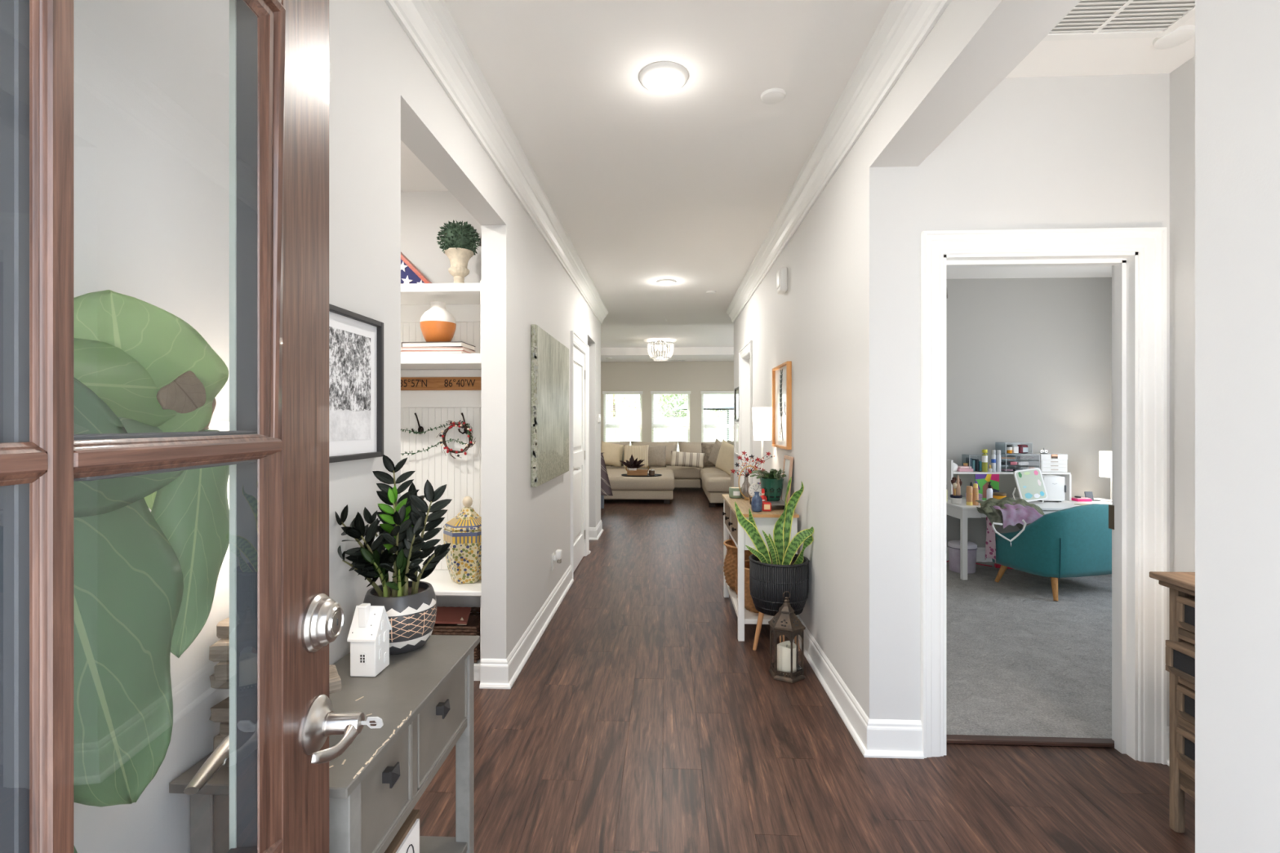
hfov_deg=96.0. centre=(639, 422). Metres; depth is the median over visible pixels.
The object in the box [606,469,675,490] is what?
seat cushion
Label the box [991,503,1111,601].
tub chair
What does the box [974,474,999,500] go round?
palette
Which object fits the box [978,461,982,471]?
packet
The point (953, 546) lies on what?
waste bin
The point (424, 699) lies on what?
console table
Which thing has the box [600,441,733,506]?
sectional sofa
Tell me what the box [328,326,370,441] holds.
print
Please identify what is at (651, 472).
candle jar
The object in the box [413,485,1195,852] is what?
floor
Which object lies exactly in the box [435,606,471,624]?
magazine
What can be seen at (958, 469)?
palette
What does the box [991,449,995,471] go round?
spray bottle
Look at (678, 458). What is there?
throw pillow
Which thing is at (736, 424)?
wall picture
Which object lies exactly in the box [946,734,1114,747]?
trim
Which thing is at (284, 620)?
door
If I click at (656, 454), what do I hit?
throw pillow
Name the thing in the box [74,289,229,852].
fiddle leaf fig
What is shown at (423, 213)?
wall
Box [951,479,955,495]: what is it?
makeup brush
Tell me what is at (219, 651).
table lamp
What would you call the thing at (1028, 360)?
wall
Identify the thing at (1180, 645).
chest
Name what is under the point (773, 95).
sprinkler cover
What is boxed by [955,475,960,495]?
makeup brush
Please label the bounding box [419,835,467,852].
shelf
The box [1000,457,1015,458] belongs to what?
makeup brush
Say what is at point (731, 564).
seagrass basket
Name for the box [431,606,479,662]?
wicker basket
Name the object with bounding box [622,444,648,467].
throw pillow
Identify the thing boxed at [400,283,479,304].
shelf
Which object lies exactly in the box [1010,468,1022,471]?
case
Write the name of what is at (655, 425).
window
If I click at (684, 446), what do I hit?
cushion
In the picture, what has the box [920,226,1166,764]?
trim
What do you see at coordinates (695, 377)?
wall
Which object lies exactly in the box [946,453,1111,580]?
vanity desk
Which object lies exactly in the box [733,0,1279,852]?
wall
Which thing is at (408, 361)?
shelf
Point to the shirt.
(1011, 516)
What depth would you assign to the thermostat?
6.84 m
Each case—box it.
[400,252,431,284]
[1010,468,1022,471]
[1017,456,1033,458]
[1071,496,1092,502]
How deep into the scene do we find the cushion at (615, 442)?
11.90 m
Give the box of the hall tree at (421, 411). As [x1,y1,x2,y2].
[400,280,481,680]
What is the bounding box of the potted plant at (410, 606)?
[334,454,452,654]
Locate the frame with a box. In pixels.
[780,455,793,503]
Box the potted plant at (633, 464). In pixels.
[619,454,644,470]
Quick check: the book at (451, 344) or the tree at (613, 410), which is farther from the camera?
the tree at (613, 410)
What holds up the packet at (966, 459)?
in the acrylic organizer at (962, 454)
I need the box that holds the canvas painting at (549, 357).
[531,324,568,487]
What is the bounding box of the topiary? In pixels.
[436,219,481,283]
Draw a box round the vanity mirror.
[1012,467,1048,502]
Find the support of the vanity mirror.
on the vanity desk at (962, 511)
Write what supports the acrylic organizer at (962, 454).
on the vanity desk at (962, 511)
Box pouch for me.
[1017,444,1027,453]
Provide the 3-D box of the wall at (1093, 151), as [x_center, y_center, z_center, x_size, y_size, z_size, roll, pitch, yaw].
[2.880,-0.020,1.062,3.745,2.740,2.630,0,0,3]
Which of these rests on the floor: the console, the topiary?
the console
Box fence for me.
[605,417,733,450]
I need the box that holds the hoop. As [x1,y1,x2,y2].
[737,465,760,500]
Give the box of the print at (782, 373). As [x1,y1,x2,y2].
[772,360,791,449]
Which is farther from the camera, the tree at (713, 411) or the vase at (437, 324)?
the tree at (713, 411)
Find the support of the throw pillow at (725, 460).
on the sectional sofa
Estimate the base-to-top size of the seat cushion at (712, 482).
0.218 m
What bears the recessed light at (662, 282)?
in the ceiling
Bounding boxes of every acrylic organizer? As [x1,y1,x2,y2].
[962,453,982,468]
[1002,442,1032,453]
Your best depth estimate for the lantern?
3.02 m
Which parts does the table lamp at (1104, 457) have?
lamp shade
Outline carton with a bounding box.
[1012,446,1018,453]
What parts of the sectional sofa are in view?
arm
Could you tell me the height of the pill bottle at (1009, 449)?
0.076 m
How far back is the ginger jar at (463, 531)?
3.09 m
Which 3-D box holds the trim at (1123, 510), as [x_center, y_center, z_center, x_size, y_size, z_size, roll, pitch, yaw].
[1.613,0.325,2.377,0.800,2.050,0.120,0,0,3]
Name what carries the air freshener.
attached to the wall outlet
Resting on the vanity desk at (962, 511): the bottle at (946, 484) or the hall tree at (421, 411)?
the bottle at (946, 484)
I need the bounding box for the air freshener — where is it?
[553,549,562,563]
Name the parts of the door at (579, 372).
lever handle, panel, panel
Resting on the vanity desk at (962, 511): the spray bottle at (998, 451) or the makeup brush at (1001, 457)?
the spray bottle at (998, 451)
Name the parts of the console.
leg, drawer, rail, drawer, leg, moulding, panel, leg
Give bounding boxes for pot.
[760,476,784,501]
[950,494,962,503]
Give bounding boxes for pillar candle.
[777,640,795,675]
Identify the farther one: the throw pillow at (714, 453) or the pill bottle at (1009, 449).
the throw pillow at (714, 453)
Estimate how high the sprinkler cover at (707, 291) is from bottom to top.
0.016 m
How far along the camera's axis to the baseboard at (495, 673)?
3.28 m
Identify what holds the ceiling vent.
in the ceiling
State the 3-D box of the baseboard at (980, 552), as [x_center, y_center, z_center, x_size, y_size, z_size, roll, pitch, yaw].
[2.922,1.280,3.983,3.534,0.140,3.210,0,0,3]
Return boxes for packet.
[965,457,972,468]
[972,458,978,471]
[972,460,975,471]
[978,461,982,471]
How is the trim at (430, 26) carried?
attached to the wall at (152, 77)
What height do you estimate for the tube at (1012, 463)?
0.030 m
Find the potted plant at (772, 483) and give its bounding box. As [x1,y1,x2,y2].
[750,468,786,501]
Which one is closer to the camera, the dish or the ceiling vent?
the ceiling vent
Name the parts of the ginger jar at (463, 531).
lid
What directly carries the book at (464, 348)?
on the book at (402, 351)
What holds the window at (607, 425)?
in the wall at (695, 377)
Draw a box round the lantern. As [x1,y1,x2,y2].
[768,591,805,683]
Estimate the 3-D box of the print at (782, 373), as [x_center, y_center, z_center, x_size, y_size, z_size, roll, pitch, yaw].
[1.000,-0.112,4.078,0.032,0.586,0.532,0,0,3]
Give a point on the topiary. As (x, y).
(459, 244)
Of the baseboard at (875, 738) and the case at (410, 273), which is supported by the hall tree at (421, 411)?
the case at (410, 273)
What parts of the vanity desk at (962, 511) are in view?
shelf post, rail, leg, rail, drawer, jewellery drawers, lid, drawer, drawer, drawer, shelf post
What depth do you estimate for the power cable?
5.36 m
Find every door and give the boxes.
[0,0,364,852]
[573,345,585,572]
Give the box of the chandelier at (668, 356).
[646,339,674,361]
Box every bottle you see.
[946,484,947,502]
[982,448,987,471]
[986,481,992,499]
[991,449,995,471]
[995,449,1000,471]
[1006,444,1012,453]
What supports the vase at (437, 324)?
on the book at (451, 344)
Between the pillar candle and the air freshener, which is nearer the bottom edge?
the pillar candle
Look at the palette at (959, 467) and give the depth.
5.40 m
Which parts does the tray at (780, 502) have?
plate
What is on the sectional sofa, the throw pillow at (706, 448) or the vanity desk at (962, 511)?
the throw pillow at (706, 448)
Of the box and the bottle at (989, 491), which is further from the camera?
the bottle at (989, 491)
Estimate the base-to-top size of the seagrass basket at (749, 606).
0.287 m
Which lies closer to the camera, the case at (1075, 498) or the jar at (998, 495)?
the jar at (998, 495)
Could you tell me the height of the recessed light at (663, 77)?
0.026 m
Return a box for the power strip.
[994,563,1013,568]
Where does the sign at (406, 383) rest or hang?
attached to the hall tree at (421, 411)
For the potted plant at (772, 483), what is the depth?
3.79 m
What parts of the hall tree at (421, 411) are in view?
panel, panel, panel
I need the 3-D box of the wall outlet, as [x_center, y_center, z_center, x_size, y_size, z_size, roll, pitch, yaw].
[-0.624,1.000,4.134,0.008,0.116,0.072,0,0,3]
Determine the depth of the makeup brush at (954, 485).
5.09 m
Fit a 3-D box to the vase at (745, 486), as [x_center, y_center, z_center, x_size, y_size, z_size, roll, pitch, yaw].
[0.783,0.482,4.243,0.076,0.158,0.076,0,0,3]
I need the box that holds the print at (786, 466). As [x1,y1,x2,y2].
[782,458,790,501]
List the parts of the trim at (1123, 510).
strike plate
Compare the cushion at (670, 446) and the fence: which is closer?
the cushion at (670, 446)
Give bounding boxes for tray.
[621,473,662,476]
[764,499,786,509]
[1071,497,1090,498]
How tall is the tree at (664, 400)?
3.242 m
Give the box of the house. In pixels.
[346,603,391,676]
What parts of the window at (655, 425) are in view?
meeting rail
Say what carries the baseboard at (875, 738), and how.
attached to the wall at (837, 320)
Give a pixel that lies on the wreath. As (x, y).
(459, 424)
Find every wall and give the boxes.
[74,0,600,852]
[400,191,481,283]
[600,361,733,442]
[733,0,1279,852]
[902,56,1195,726]
[946,277,1111,547]
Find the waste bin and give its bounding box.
[947,540,977,573]
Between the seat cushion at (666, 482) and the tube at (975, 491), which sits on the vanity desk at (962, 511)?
the tube at (975, 491)
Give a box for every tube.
[966,485,973,505]
[972,483,978,505]
[1008,461,1017,465]
[1017,462,1028,465]
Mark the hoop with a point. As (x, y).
(745, 498)
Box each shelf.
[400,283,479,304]
[400,353,481,369]
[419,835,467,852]
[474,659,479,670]
[725,582,773,624]
[953,470,1071,474]
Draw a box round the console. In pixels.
[721,493,799,642]
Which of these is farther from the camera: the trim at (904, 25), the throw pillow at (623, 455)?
the throw pillow at (623, 455)
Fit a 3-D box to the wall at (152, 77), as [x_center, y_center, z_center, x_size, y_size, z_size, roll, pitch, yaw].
[-0.721,-0.020,3.542,0.130,2.740,7.250,0,0,3]
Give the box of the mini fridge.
[1037,474,1066,502]
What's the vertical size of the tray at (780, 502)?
0.040 m
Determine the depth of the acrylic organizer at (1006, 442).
5.34 m
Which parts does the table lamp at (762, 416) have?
lamp shade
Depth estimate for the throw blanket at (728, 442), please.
12.04 m
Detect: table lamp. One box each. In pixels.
[208,422,342,751]
[751,407,772,496]
[1098,451,1111,502]
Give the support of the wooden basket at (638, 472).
on the oval tray at (625, 475)
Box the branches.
[730,451,774,498]
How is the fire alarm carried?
attached to the wall at (837, 320)
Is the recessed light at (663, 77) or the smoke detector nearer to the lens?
the smoke detector
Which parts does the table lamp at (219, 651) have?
lamp shade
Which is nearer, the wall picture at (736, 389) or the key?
the key
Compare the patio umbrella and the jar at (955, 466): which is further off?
the patio umbrella
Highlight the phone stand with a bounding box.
[1084,491,1100,501]
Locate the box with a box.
[761,502,771,511]
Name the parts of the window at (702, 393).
meeting rail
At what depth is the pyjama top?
4.77 m
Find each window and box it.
[602,391,642,445]
[650,391,690,451]
[700,391,733,442]
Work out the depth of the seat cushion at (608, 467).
11.35 m
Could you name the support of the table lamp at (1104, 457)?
on the vanity desk at (962, 511)
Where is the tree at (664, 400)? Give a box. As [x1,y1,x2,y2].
[656,394,687,441]
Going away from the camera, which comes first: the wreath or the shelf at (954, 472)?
the wreath
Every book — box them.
[400,350,471,353]
[401,341,475,351]
[401,346,475,353]
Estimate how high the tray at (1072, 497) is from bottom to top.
0.008 m
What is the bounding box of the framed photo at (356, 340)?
[328,303,383,462]
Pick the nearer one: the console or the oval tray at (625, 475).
the console
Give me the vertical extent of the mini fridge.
0.234 m
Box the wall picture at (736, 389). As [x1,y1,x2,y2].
[734,386,738,420]
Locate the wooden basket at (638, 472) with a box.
[625,466,648,475]
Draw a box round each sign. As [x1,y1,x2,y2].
[384,809,419,852]
[400,377,481,390]
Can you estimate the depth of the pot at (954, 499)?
5.08 m
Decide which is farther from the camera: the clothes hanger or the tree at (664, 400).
the tree at (664, 400)
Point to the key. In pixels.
(371, 722)
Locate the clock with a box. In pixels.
[748,483,761,504]
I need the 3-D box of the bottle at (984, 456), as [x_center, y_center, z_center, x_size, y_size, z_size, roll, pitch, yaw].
[3.206,0.356,5.356,0.047,0.209,0.047,0,0,3]
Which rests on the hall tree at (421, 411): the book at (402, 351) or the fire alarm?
the book at (402, 351)
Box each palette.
[957,466,971,468]
[957,467,973,471]
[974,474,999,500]
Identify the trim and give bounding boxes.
[384,0,608,324]
[570,330,589,578]
[573,343,585,555]
[726,0,951,323]
[738,340,752,487]
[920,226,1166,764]
[943,252,1137,760]
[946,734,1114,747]
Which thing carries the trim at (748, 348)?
attached to the wall at (837, 320)
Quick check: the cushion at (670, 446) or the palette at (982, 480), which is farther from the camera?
the cushion at (670, 446)
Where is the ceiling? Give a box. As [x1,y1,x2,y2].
[400,0,1195,361]
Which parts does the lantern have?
corner post, corner post, arch panel, corner post, corner post, arch panel, corner post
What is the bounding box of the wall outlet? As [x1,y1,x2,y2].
[551,552,554,570]
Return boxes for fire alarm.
[776,266,787,294]
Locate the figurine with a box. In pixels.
[760,488,766,502]
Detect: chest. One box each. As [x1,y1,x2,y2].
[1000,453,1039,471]
[1149,571,1195,833]
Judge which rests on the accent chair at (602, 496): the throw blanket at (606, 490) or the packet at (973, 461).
the throw blanket at (606, 490)
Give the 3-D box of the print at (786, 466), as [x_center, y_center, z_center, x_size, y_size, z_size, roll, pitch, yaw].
[0.977,0.392,3.834,0.033,0.291,0.176,0,0,3]
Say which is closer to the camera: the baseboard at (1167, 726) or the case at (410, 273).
the baseboard at (1167, 726)
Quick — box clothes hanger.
[991,520,1026,546]
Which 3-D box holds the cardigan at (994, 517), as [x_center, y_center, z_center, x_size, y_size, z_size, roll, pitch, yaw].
[2.895,0.779,4.650,0.290,0.227,0.264,0,0,3]
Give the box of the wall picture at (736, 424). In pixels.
[734,422,738,455]
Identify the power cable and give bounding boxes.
[946,560,992,566]
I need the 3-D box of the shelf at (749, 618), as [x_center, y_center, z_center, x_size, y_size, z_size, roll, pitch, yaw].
[0.810,1.230,4.004,0.345,0.030,0.915,0,0,3]
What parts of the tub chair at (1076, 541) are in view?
leg, leg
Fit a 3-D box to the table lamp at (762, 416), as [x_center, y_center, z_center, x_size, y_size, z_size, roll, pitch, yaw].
[0.930,0.224,4.381,0.152,0.675,0.152,0,0,3]
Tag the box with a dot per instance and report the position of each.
(766, 506)
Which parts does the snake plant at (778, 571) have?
leg, planter, leg, leg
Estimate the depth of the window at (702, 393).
13.12 m
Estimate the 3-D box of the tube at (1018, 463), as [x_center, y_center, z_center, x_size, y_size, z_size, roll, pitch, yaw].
[3.591,0.386,5.409,0.100,0.026,0.035,0,0,-1]
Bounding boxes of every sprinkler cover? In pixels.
[706,290,715,293]
[760,88,786,104]
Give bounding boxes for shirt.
[992,502,1043,528]
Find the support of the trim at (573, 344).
attached to the wall at (152, 77)
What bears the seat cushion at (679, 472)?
on the sectional sofa
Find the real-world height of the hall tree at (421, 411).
2.120 m
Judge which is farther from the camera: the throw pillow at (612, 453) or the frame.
the throw pillow at (612, 453)
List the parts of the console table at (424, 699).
leg, leg, drawer, knob, rail, drawer, knob, leg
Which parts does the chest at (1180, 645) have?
leg, drawer rail, drawer rail, chalk panel, drawer rail, drawer rail, drawer rail, drawer rail, drawer rail, drawer rail, rail, rail, rail, rail, panel, chalk panel, chalk panel, chalk panel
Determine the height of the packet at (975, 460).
0.110 m
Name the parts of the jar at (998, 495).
lid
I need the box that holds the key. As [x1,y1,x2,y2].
[360,716,383,728]
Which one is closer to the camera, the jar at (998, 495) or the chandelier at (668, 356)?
the jar at (998, 495)
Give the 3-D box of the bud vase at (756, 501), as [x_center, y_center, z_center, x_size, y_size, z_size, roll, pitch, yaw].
[0.736,0.500,3.630,0.068,0.122,0.066,0,0,3]
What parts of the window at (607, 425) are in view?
meeting rail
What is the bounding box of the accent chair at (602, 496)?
[600,495,604,508]
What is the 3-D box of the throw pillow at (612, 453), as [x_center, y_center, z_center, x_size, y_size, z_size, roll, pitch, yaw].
[-0.562,0.626,11.338,0.530,0.519,0.216,0,0,-5]
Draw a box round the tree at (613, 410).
[605,394,639,441]
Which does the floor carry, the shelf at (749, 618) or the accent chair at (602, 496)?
the accent chair at (602, 496)
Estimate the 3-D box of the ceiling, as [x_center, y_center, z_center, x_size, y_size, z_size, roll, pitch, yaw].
[1.056,-1.520,6.548,7.900,0.260,13.420,0,0,3]
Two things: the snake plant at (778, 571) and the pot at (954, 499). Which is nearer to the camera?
the snake plant at (778, 571)
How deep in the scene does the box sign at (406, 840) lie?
1.23 m
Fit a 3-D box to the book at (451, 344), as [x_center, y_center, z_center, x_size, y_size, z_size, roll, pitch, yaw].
[-1.109,-0.417,3.185,0.335,0.028,0.200,0,0,5]
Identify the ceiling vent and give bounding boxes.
[1041,0,1195,40]
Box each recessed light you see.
[639,61,688,93]
[656,279,676,285]
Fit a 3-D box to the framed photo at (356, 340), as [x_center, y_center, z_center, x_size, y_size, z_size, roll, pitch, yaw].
[-0.740,-0.092,1.466,0.026,0.376,0.308,0,0,3]
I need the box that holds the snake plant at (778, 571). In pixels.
[734,476,813,651]
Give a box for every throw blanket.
[600,453,613,495]
[727,440,733,444]
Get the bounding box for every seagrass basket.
[723,538,757,591]
[734,560,759,613]
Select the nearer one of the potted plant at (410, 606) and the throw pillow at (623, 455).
the potted plant at (410, 606)
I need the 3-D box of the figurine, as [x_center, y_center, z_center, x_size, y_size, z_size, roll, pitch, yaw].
[0.809,0.498,3.786,0.049,0.125,0.028,0,0,3]
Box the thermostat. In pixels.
[597,413,600,422]
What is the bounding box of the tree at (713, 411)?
[706,409,733,431]
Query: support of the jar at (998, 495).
on the vanity desk at (962, 511)
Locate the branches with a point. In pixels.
(744, 490)
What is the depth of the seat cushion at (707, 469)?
10.81 m
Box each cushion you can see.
[600,441,630,465]
[605,465,648,469]
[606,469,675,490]
[631,441,677,465]
[648,465,700,479]
[678,441,722,453]
[699,466,724,479]
[702,472,730,492]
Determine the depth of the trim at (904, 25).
2.43 m
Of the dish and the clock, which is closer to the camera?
the clock
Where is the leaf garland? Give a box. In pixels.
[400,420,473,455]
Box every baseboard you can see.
[479,520,603,688]
[797,614,924,759]
[946,546,992,561]
[1166,725,1168,765]
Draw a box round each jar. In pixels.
[443,496,481,583]
[648,469,654,475]
[728,486,742,497]
[953,462,958,471]
[992,492,1006,499]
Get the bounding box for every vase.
[419,301,456,342]
[741,476,751,498]
[751,491,762,511]
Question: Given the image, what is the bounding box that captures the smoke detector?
[1152,25,1195,48]
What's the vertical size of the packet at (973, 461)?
0.100 m
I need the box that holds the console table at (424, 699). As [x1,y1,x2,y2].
[168,635,479,852]
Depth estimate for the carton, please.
5.37 m
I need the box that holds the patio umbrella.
[677,394,733,440]
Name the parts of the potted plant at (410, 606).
stem, stem, stem, stem, stem, stem, stem, stem, stem, pot, stem, stem, stem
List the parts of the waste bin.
lid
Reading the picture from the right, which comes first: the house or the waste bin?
the waste bin
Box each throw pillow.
[600,440,623,467]
[610,450,624,466]
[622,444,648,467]
[648,445,666,466]
[670,450,705,468]
[701,443,715,466]
[707,438,722,471]
[715,440,733,475]
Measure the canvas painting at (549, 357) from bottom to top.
0.980 m
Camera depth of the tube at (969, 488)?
4.98 m
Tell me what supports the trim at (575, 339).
attached to the wall at (152, 77)
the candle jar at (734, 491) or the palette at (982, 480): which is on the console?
the candle jar at (734, 491)
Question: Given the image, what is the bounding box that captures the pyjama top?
[985,516,995,563]
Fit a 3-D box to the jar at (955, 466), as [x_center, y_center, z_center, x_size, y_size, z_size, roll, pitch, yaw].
[2.957,0.421,5.448,0.092,0.080,0.092,0,0,3]
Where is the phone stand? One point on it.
(1087, 494)
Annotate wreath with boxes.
[436,420,475,458]
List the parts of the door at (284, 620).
lever handle, lever handle, lever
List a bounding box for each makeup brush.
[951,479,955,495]
[952,483,956,495]
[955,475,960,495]
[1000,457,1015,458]
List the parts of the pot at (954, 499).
pot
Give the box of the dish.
[1040,448,1047,453]
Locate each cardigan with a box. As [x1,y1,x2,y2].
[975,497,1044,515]
[976,506,1023,528]
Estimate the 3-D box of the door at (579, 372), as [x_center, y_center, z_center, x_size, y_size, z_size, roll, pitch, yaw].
[-0.566,0.328,5.405,0.099,2.025,0.815,0,0,3]

